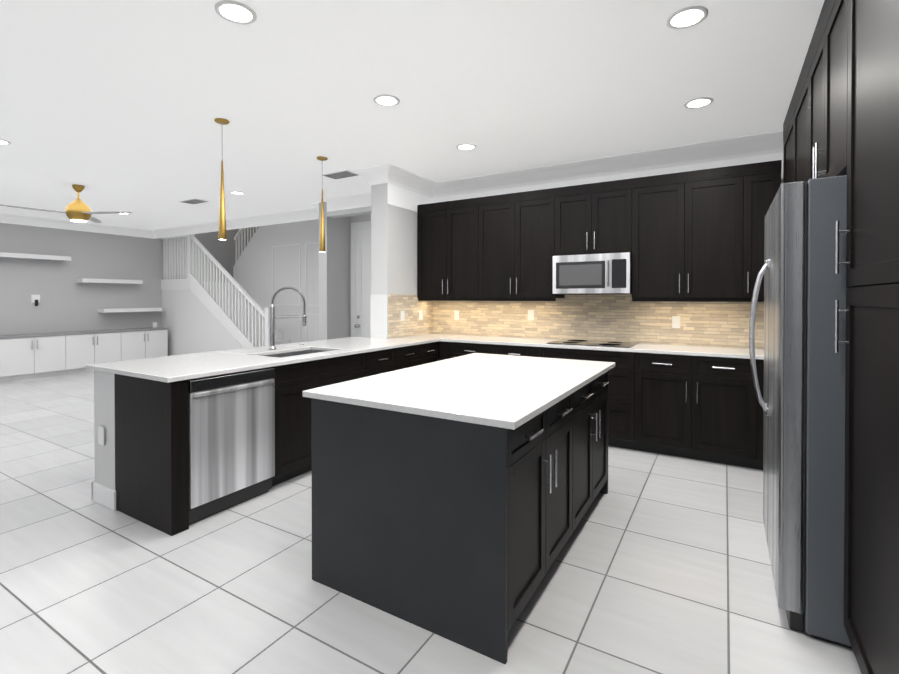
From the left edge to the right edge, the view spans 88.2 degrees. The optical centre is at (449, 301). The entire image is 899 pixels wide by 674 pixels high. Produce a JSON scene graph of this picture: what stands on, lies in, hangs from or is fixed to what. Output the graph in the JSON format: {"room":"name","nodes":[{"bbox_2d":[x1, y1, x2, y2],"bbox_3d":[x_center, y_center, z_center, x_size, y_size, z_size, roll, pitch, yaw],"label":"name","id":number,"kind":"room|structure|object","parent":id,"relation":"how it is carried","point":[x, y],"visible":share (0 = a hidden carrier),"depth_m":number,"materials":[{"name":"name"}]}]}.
{"room":"kitchen","nodes":[
{"label":"kitchen","id":0,"kind":"room"},
{"bbox_2d":[0,223,243,334],"bbox_3d":[-7.999,-1.000,7.255,0.150,4.600,10.800,0,1,31],"label":"wall","id":1,"kind":"structure","parent":0,"point":[67,303],"depth_m":8.82,"materials":[{"name":"grey paint"}]},
{"bbox_2d":[31,295,39,305],"bbox_3d":[-7.325,-0.028,8.213,0.033,0.200,0.120,0,1,31],"label":"outlet","id":2,"kind":"object","parent":1,"relation":"attached to","point":[35,299],"visible":0.93,"depth_m":8.21,"materials":[{"name":"white plastic"}]},
{"bbox_2d":[0,252,70,260],"bbox_3d":[-7.615,-0.779,7.489,0.268,0.075,2.390,0,1,31],"label":"shelf","id":3,"kind":"object","parent":1,"relation":"attached to","point":[33,256],"visible":1,"depth_m":8.00,"materials":[{"name":"white paint"}]},
{"bbox_2d":[0,213,156,238],"bbox_3d":[-8.386,-1.397,6.307,0.150,0.150,8.380,0,1,31],"label":"crown molding","id":4,"kind":"structure","parent":1,"relation":"attached to","point":[4,217],"depth_m":8.61,"materials":[{"name":"white"}]},
{"bbox_2d":[76,278,142,283],"bbox_3d":[-6.655,-0.403,9.108,0.268,0.075,1.030,0,1,31],"label":"shelf","id":5,"kind":"object","parent":1,"relation":"attached to","point":[86,280],"visible":1,"depth_m":8.97,"materials":[{"name":"white paint"}]},
{"bbox_2d":[97,308,161,312],"bbox_3d":[-6.471,0.164,9.422,0.268,0.075,1.070,0,1,31],"label":"shelf","id":6,"kind":"object","parent":1,"relation":"attached to","point":[104,310],"visible":1,"depth_m":9.24,"materials":[{"name":"white paint"}]},
{"bbox_2d":[94,350,305,490],"bbox_3d":[-1.614,0.885,4.166,0.280,0.884,2.588,0,1,31],"label":"wall","id":7,"kind":"structure","parent":0,"point":[104,418],"depth_m":3.05,"materials":[{"name":"grey paint"}]},
{"bbox_2d":[98,426,103,444],"bbox_3d":[-2.287,0.879,3.043,0.070,0.115,0.006,0,1,31],"label":"outlet","id":8,"kind":"object","parent":7,"relation":"attached to","point":[100,435],"visible":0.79,"depth_m":3.04,"materials":[{"name":"white plastic"}]},
{"bbox_2d":[91,481,115,510],"bbox_3d":[-2.267,1.277,3.046,0.285,0.120,0.012,0,1,31],"label":"baseboard","id":9,"kind":"structure","parent":7,"relation":"attached to","point":[104,496],"depth_m":3.02,"materials":[{"name":"white wood"}]},
{"bbox_2d":[246,226,257,245],"bbox_3d":[-2.854,-1.027,10.420,5.460,4.600,0.100,0,1,31],"label":"wall","id":10,"kind":"structure","parent":0,"point":[249,233],"depth_m":11.65,"materials":[{"name":"grey paint"}]},
{"bbox_2d":[233,219,318,342],"bbox_3d":[-2.986,-1.018,9.336,4.260,4.600,0.100,0,1,31],"label":"wall","id":11,"kind":"structure","parent":0,"point":[252,271],"depth_m":9.50,"materials":[{"name":"white paint"}]},
{"bbox_2d":[272,242,318,341],"bbox_3d":[-2.508,-0.065,8.994,2.800,2.200,0.012,0,1,31],"label":"trim","id":12,"kind":"structure","parent":11,"relation":"attached to","point":[299,314],"depth_m":9.28,"materials":[{"name":"white wood"}]},
{"bbox_2d":[319,202,349,339],"bbox_3d":[-1.470,-0.092,7.570,0.160,2.780,1.600,0,1,31],"label":"wall","id":13,"kind":"structure","parent":0,"point":[334,290],"depth_m":6.98,"materials":[{"name":"grey paint"}]},
{"bbox_2d":[151,206,318,238],"bbox_3d":[-3.995,-1.415,8.478,5.120,0.150,0.160,0,1,31],"label":"crown molding","id":14,"kind":"structure","parent":13,"relation":"attached to","point":[282,217],"depth_m":8.29,"materials":[{"name":"white"}]},
{"bbox_2d":[350,214,370,336],"bbox_3d":[-0.833,-0.087,6.900,1.620,2.780,0.100,0,1,31],"label":"wall","id":15,"kind":"structure","parent":0,"point":[360,218],"depth_m":7.24,"materials":[{"name":"grey paint"}]},
{"bbox_2d":[351,221,370,337],"bbox_3d":[-1.085,0.038,6.936,1.090,2.530,0.093,0,1,31],"label":"entry door","id":16,"kind":"structure","parent":15,"relation":"in","point":[360,279],"depth_m":7.13,"materials":[{"name":"white wood"}]},
{"bbox_2d":[371,183,431,338],"bbox_3d":[-0.395,-0.077,5.820,0.236,2.780,1.510,0,1,31],"label":"wall","id":17,"kind":"structure","parent":0,"point":[393,250],"depth_m":5.22,"materials":[{"name":"grey paint"}]},
{"bbox_2d":[352,167,381,193],"bbox_3d":[-0.783,-1.390,5.504,0.180,0.150,0.890,0,1,31],"label":"crown molding","id":18,"kind":"structure","parent":17,"relation":"attached to","point":[368,174],"depth_m":5.15,"materials":[{"name":"white"}]},
{"bbox_2d":[374,164,437,197],"bbox_3d":[-0.479,-1.388,5.323,0.170,0.150,0.890,0,1,31],"label":"crown molding","id":19,"kind":"structure","parent":17,"relation":"attached to","point":[387,173],"depth_m":5.27,"materials":[{"name":"white"}]},
{"bbox_2d":[383,295,430,337],"bbox_3d":[-0.454,0.158,5.494,0.012,0.485,0.900,0,1,31],"label":"backsplash","id":20,"kind":"structure","parent":17,"relation":"attached to","point":[410,304],"depth_m":5.39,"materials":[{"name":"tile"}]},
{"bbox_2d":[401,311,404,320],"bbox_3d":[-0.539,0.160,5.331,0.006,0.115,0.070,0,1,31],"label":"outlet","id":21,"kind":"object","parent":20,"relation":"attached to","point":[402,315],"visible":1,"depth_m":5.33,"materials":[{"name":"white plastic"}]},
{"bbox_2d":[419,310,422,319],"bbox_3d":[-0.350,0.157,5.649,0.006,0.115,0.070,0,1,31],"label":"outlet","id":22,"kind":"object","parent":20,"relation":"attached to","point":[420,314],"visible":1,"depth_m":5.64,"materials":[{"name":"white plastic"}]},
{"bbox_2d":[0,0,824,229],"bbox_3d":[-3.854,-1.492,2.838,11.785,0.100,10.450,0,1,31],"label":"ceiling","id":23,"kind":"structure","parent":0,"point":[115,105],"depth_m":3.17,"materials":[{"name":"white paint"}]},
{"bbox_2d":[0,139,10,144],"bbox_3d":[-4.084,-1.449,4.179,0.190,0.008,0.190,0,1,31],"label":"recessed light","id":24,"kind":"object","parent":23,"relation":"in","point":[3,142],"visible":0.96,"depth_m":4.22,"materials":[{"name":"white plastic"}]},
{"bbox_2d":[0,184,132,222],"bbox_3d":[-4.707,-1.240,5.719,1.329,0.452,1.234,0,1,31],"label":"ceiling fan","id":25,"kind":"object","parent":23,"relation":"hanging from","point":[78,209],"visible":1,"depth_m":5.77,"materials":[{"name":"gold metal"}]},
{"bbox_2d":[179,198,208,204],"bbox_3d":[-3.747,-1.470,6.800,0.400,0.010,0.220,0,1,31],"label":"ceiling vent","id":26,"kind":"object","parent":23,"relation":"in","point":[193,201],"visible":1,"depth_m":6.76,"materials":[{"name":"white metal"}]},
{"bbox_2d":[214,118,229,239],"bbox_3d":[-1.818,-0.973,3.709,0.110,0.952,0.110,0,1,31],"label":"pendant light","id":27,"kind":"object","parent":23,"relation":"hanging from","point":[222,235],"visible":1,"depth_m":3.69,"materials":[{"name":"gold metal"}]},
{"bbox_2d":[215,0,256,24],"bbox_3d":[-1.059,-1.433,2.300,0.190,0.008,0.190,0,1,31],"label":"recessed light","id":28,"kind":"object","parent":23,"relation":"in","point":[235,12],"visible":1,"depth_m":2.29,"materials":[{"name":"white plastic"}]},
{"bbox_2d":[230,191,244,194],"bbox_3d":[-2.857,-1.467,6.242,0.190,0.008,0.190,0,1,31],"label":"recessed light","id":29,"kind":"object","parent":23,"relation":"in","point":[237,192],"visible":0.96,"depth_m":6.22,"materials":[{"name":"white"}]},
{"bbox_2d":[317,156,327,251],"bbox_3d":[-1.289,-0.981,4.697,0.110,0.952,0.110,0,1,31],"label":"pendant light","id":30,"kind":"object","parent":23,"relation":"hanging from","point":[322,228],"visible":1,"depth_m":4.68,"materials":[{"name":"gold metal"}]},
{"bbox_2d":[321,170,358,179],"bbox_3d":[-1.247,-1.457,5.331,0.400,0.010,0.220,0,1,31],"label":"ceiling vent","id":31,"kind":"object","parent":23,"relation":"in","point":[341,174],"visible":0.98,"depth_m":5.31,"materials":[{"name":"white metal"}]},
{"bbox_2d":[373,94,399,105],"bbox_3d":[-0.451,-1.442,3.322,0.190,0.008,0.190,0,1,31],"label":"recessed light","id":32,"kind":"object","parent":23,"relation":"in","point":[386,100],"visible":1,"depth_m":3.32,"materials":[{"name":"white plastic"}]},
{"bbox_2d":[456,143,475,150],"bbox_3d":[0.157,-1.450,4.345,0.190,0.008,0.190,0,1,31],"label":"recessed light","id":33,"kind":"object","parent":23,"relation":"in","point":[466,146],"visible":1,"depth_m":4.33,"materials":[{"name":"white plastic"}]},
{"bbox_2d":[666,6,707,28],"bbox_3d":[1.199,-1.433,2.341,0.190,0.008,0.190,0,1,31],"label":"recessed light","id":34,"kind":"object","parent":23,"relation":"in","point":[686,17],"visible":1,"depth_m":2.34,"materials":[{"name":"white plastic"}]},
{"bbox_2d":[684,97,713,108],"bbox_3d":[1.807,-1.442,3.364,0.190,0.008,0.190,0,1,31],"label":"recessed light","id":35,"kind":"object","parent":23,"relation":"in","point":[700,102],"visible":1,"depth_m":3.35,"materials":[{"name":"white plastic"}]},
{"bbox_2d":[0,371,860,673],"bbox_3d":[-3.718,1.367,3.043,12.135,0.060,13.900,0,1,31],"label":"floor","id":36,"kind":"structure","parent":0,"point":[662,565],"depth_m":2.17,"materials":[{"name":"tile"}]},
{"bbox_2d":[0,335,67,381],"bbox_3d":[-7.227,0.945,7.961,0.467,0.700,0.875,0,1,31],"label":"base cabinet","id":37,"kind":"object","parent":36,"relation":"on","point":[28,356],"depth_m":7.83,"materials":[{"name":"white paint"}]},
{"bbox_2d":[0,327,163,338],"bbox_3d":[-7.225,0.576,7.951,0.477,0.035,4.384,0,1,31],"label":"countertop","id":38,"kind":"structure","parent":37,"relation":"on","point":[149,328],"depth_m":8.41,"materials":[{"name":"grey stone"}]},
{"bbox_2d":[152,322,156,327],"bbox_3d":[-6.181,0.486,9.718,0.070,0.114,0.070,0,1,31],"label":"outlet","id":39,"kind":"object","parent":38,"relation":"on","point":[154,324],"visible":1,"depth_m":9.70,"materials":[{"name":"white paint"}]},
{"bbox_2d":[68,331,123,373],"bbox_3d":[-6.779,0.938,8.714,0.467,0.700,0.876,0,1,31],"label":"base cabinet","id":40,"kind":"object","parent":36,"relation":"on","point":[101,346],"depth_m":8.60,"materials":[{"name":"white paint"}]},
{"bbox_2d":[124,328,167,360],"bbox_3d":[-6.332,0.932,9.466,0.467,0.700,0.874,0,1,31],"label":"base cabinet","id":41,"kind":"object","parent":36,"relation":"on","point":[137,344],"depth_m":9.35,"materials":[{"name":"white paint"}]},
{"bbox_2d":[161,226,290,355],"bbox_3d":[-4.136,-1.011,9.949,3.733,4.577,2.015,0,1,31],"label":"staircase","id":42,"kind":"structure","parent":36,"relation":"on","point":[200,314],"depth_m":9.37,"materials":[{"name":"white"}]},
{"bbox_2d":[188,367,274,524],"bbox_3d":[-1.625,0.898,3.139,0.610,0.875,0.600,0,1,31],"label":"dishwasher","id":43,"kind":"object","parent":36,"relation":"on","point":[231,418],"visible":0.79,"depth_m":2.95,"materials":[{"name":"silver metal"}]},
{"bbox_2d":[115,342,437,535],"bbox_3d":[-1.121,0.886,4.033,0.694,0.884,2.862,0,1,31],"label":"base cabinet","id":44,"kind":"object","parent":36,"relation":"on","point":[151,454],"visible":0.52,"depth_m":2.89,"materials":[{"name":"black wood"}]},
{"bbox_2d":[86,336,441,382],"bbox_3d":[-1.278,0.428,4.097,1.004,0.030,2.880,0,1,31],"label":"countertop","id":45,"kind":"structure","parent":44,"relation":"on","point":[173,368],"depth_m":3.43,"materials":[{"name":"white stone"}]},
{"bbox_2d":[269,286,306,349],"bbox_3d":[-1.410,0.138,4.029,0.322,0.548,0.098,0,0,-7],"label":"faucet","id":46,"kind":"object","parent":45,"relation":"on","point":[272,327],"visible":1,"depth_m":4.03,"materials":[{"name":"silver metal"}]},
{"bbox_2d":[266,350,324,357],"bbox_3d":[-1.276,0.553,3.871,0.424,0.214,0.694,0,1,31],"label":"sink","id":47,"kind":"object","parent":45,"relation":"in","point":[295,353],"visible":0.02,"depth_m":4.11,"materials":[{"name":"silver metal"}]},
{"bbox_2d":[311,371,608,663],"bbox_3d":[0.237,0.897,2.724,1.056,0.884,1.760,0,1,31],"label":"kitchen island","id":48,"kind":"object","parent":36,"relation":"on","point":[459,532],"visible":0.77,"depth_m":1.96,"materials":[{"name":"black wood"}]},
{"bbox_2d":[303,353,614,429],"bbox_3d":[0.222,0.439,2.729,1.100,0.030,1.800,0,1,31],"label":"island countertop","id":49,"kind":"structure","parent":48,"relation":"on","point":[512,392],"depth_m":2.32,"materials":[{"name":"white stone"}]},
{"bbox_2d":[451,342,538,357],"bbox_3d":[0.600,0.878,5.033,1.000,0.884,0.599,0,1,31],"label":"base cabinet","id":50,"kind":"object","parent":36,"relation":"on","point":[458,349],"depth_m":4.78,"materials":[{"name":"black wood"}]},
{"bbox_2d":[539,347,642,450],"bbox_3d":[1.404,0.882,4.555,0.990,0.884,0.599,0,1,31],"label":"base cabinet","id":51,"kind":"object","parent":36,"relation":"on","point":[625,386],"depth_m":4.14,"materials":[{"name":"black wood"}]},
{"bbox_2d":[643,353,758,468],"bbox_3d":[2.164,0.886,4.103,0.900,0.884,0.599,0,1,31],"label":"base cabinet","id":52,"kind":"object","parent":36,"relation":"on","point":[706,408],"depth_m":3.82,"materials":[{"name":"black wood"}]},
{"bbox_2d":[406,333,763,359],"bbox_3d":[1.430,0.424,4.533,4.210,0.030,0.636,0,1,31],"label":"countertop","id":53,"kind":"structure","parent":52,"relation":"on","point":[692,350],"depth_m":4.27,"materials":[{"name":"white stone"}]},
{"bbox_2d":[547,339,638,347],"bbox_3d":[1.414,0.404,4.568,0.770,0.008,0.500,0,1,31],"label":"cooktop","id":54,"kind":"object","parent":53,"relation":"in","point":[597,343],"visible":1,"depth_m":4.49,"materials":[{"name":"black glass"}]},
{"bbox_2d":[749,175,852,648],"bbox_3d":[1.893,0.427,2.101,0.894,1.835,0.916,0,1,31],"label":"fridge","id":55,"kind":"object","parent":36,"relation":"on","point":[802,403],"visible":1,"depth_m":1.85,"materials":[{"name":"silver metal"}]},
{"bbox_2d":[834,0,898,673],"bbox_3d":[1.537,0.040,1.236,0.661,2.624,0.918,0,1,31],"label":"pantry","id":56,"kind":"object","parent":36,"relation":"on","point":[871,557],"visible":1,"depth_m":1.49,"materials":[{"name":"black wood"}]},
{"bbox_2d":[327,152,782,360],"bbox_3d":[0.881,-0.073,5.326,6.175,2.780,0.155,0,1,31],"label":"wall","id":57,"kind":"structure","parent":0,"point":[773,156],"depth_m":4.82,"materials":[{"name":"white paint"}]},
{"bbox_2d":[326,192,370,211],"bbox_3d":[-1.153,-1.397,6.352,1.620,0.150,0.150,0,1,31],"label":"crown molding","id":58,"kind":"structure","parent":57,"relation":"attached to","point":[363,199],"depth_m":6.51,"materials":[{"name":"white"}]},
{"bbox_2d":[417,200,484,299],"bbox_3d":[0.082,-0.567,5.505,0.885,1.045,0.353,0,1,31],"label":"upper cabinet","id":59,"kind":"object","parent":57,"relation":"attached to","point":[451,240],"depth_m":5.34,"materials":[{"name":"black wood"}]},
{"bbox_2d":[454,310,458,319],"bbox_3d":[0.090,0.164,5.696,0.070,0.116,0.006,0,1,31],"label":"outlet","id":60,"kind":"object","parent":57,"relation":"attached to","point":[456,314],"visible":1,"depth_m":5.70,"materials":[{"name":"white plastic"}]},
{"bbox_2d":[485,192,564,299],"bbox_3d":[0.785,-0.563,5.087,0.989,1.045,0.353,0,1,31],"label":"upper cabinet","id":61,"kind":"object","parent":57,"relation":"attached to","point":[523,234],"depth_m":4.90,"materials":[{"name":"black wood"}]},
{"bbox_2d":[528,310,533,319],"bbox_3d":[0.916,0.148,5.205,0.070,0.116,0.006,0,1,31],"label":"outlet","id":62,"kind":"object","parent":57,"relation":"attached to","point":[530,314],"visible":1,"depth_m":5.20,"materials":[{"name":"white plastic"}]},
{"bbox_2d":[561,184,632,255],"bbox_3d":[1.476,-0.772,4.674,0.740,0.620,0.353,0,1,31],"label":"upper cabinet","id":63,"kind":"object","parent":57,"relation":"attached to","point":[594,220],"depth_m":4.49,"materials":[{"name":"black wood"}]},
{"bbox_2d":[553,252,631,294],"bbox_3d":[1.447,-0.268,4.628,0.732,0.385,0.464,0,1,31],"label":"microwave","id":64,"kind":"object","parent":63,"relation":"attached to","point":[597,274],"visible":0.9,"depth_m":4.44,"materials":[{"name":"silver metal"}]},
{"bbox_2d":[431,294,763,347],"bbox_3d":[1.592,0.164,4.812,4.223,0.485,0.011,0,1,31],"label":"backsplash","id":65,"kind":"structure","parent":57,"relation":"attached to","point":[616,317],"depth_m":4.78,"materials":[{"name":"tile"}]},
{"bbox_2d":[434,130,782,197],"bbox_3d":[1.486,-1.383,4.783,4.060,0.150,0.150,0,1,31],"label":"soffit","id":66,"kind":"structure","parent":57,"relation":"attached to","point":[739,147],"depth_m":4.63,"materials":[{"name":"white paint"}]},
{"bbox_2d":[672,316,679,327],"bbox_3d":[2.179,0.195,4.454,0.070,0.116,0.006,0,1,31],"label":"outlet","id":67,"kind":"object","parent":57,"relation":"attached to","point":[675,321],"visible":1,"depth_m":4.45,"materials":[{"name":"white plastic"}]},
{"bbox_2d":[632,172,752,299],"bbox_3d":[2.173,-0.556,4.261,0.999,1.045,0.353,0,1,31],"label":"upper cabinet","id":68,"kind":"object","parent":57,"relation":"attached to","point":[694,236],"depth_m":4.08,"materials":[{"name":"black wood"}]},
{"bbox_2d":[753,168,781,299],"bbox_3d":[2.637,-0.554,3.985,0.319,1.045,0.353,0,1,31],"label":"upper cabinet","id":69,"kind":"object","parent":57,"relation":"attached to","point":[766,181],"depth_m":3.83,"materials":[{"name":"black wood"}]},
{"bbox_3d":[1.360,-0.029,0.187,0.100,2.780,8.200,0,1,31],"label":"wall","id":70,"kind":"structure","parent":0,"visible":0},
{"bbox_2d":[783,102,790,182],"bbox_3d":[2.767,-0.730,3.263,0.620,1.410,0.725,0,1,31],"label":"upper cabinet","id":71,"kind":"object","parent":70,"relation":"attached to","point":[787,122],"depth_m":3.55,"materials":[{"name":"black wood"}]},
{"bbox_2d":[791,54,806,182],"bbox_3d":[2.442,-0.726,2.717,0.620,1.410,0.784,0,1,31],"label":"upper cabinet","id":72,"kind":"object","parent":70,"relation":"attached to","point":[799,98],"depth_m":2.94,"materials":[{"name":"black wood"}]},
{"bbox_2d":[807,0,847,181],"bbox_3d":[2.030,-0.975,2.021,0.620,0.900,0.948,0,1,31],"label":"upper cabinet","id":73,"kind":"object","parent":70,"relation":"attached to","point":[815,134],"depth_m":2.13,"materials":[{"name":"black wood"}]}
]}

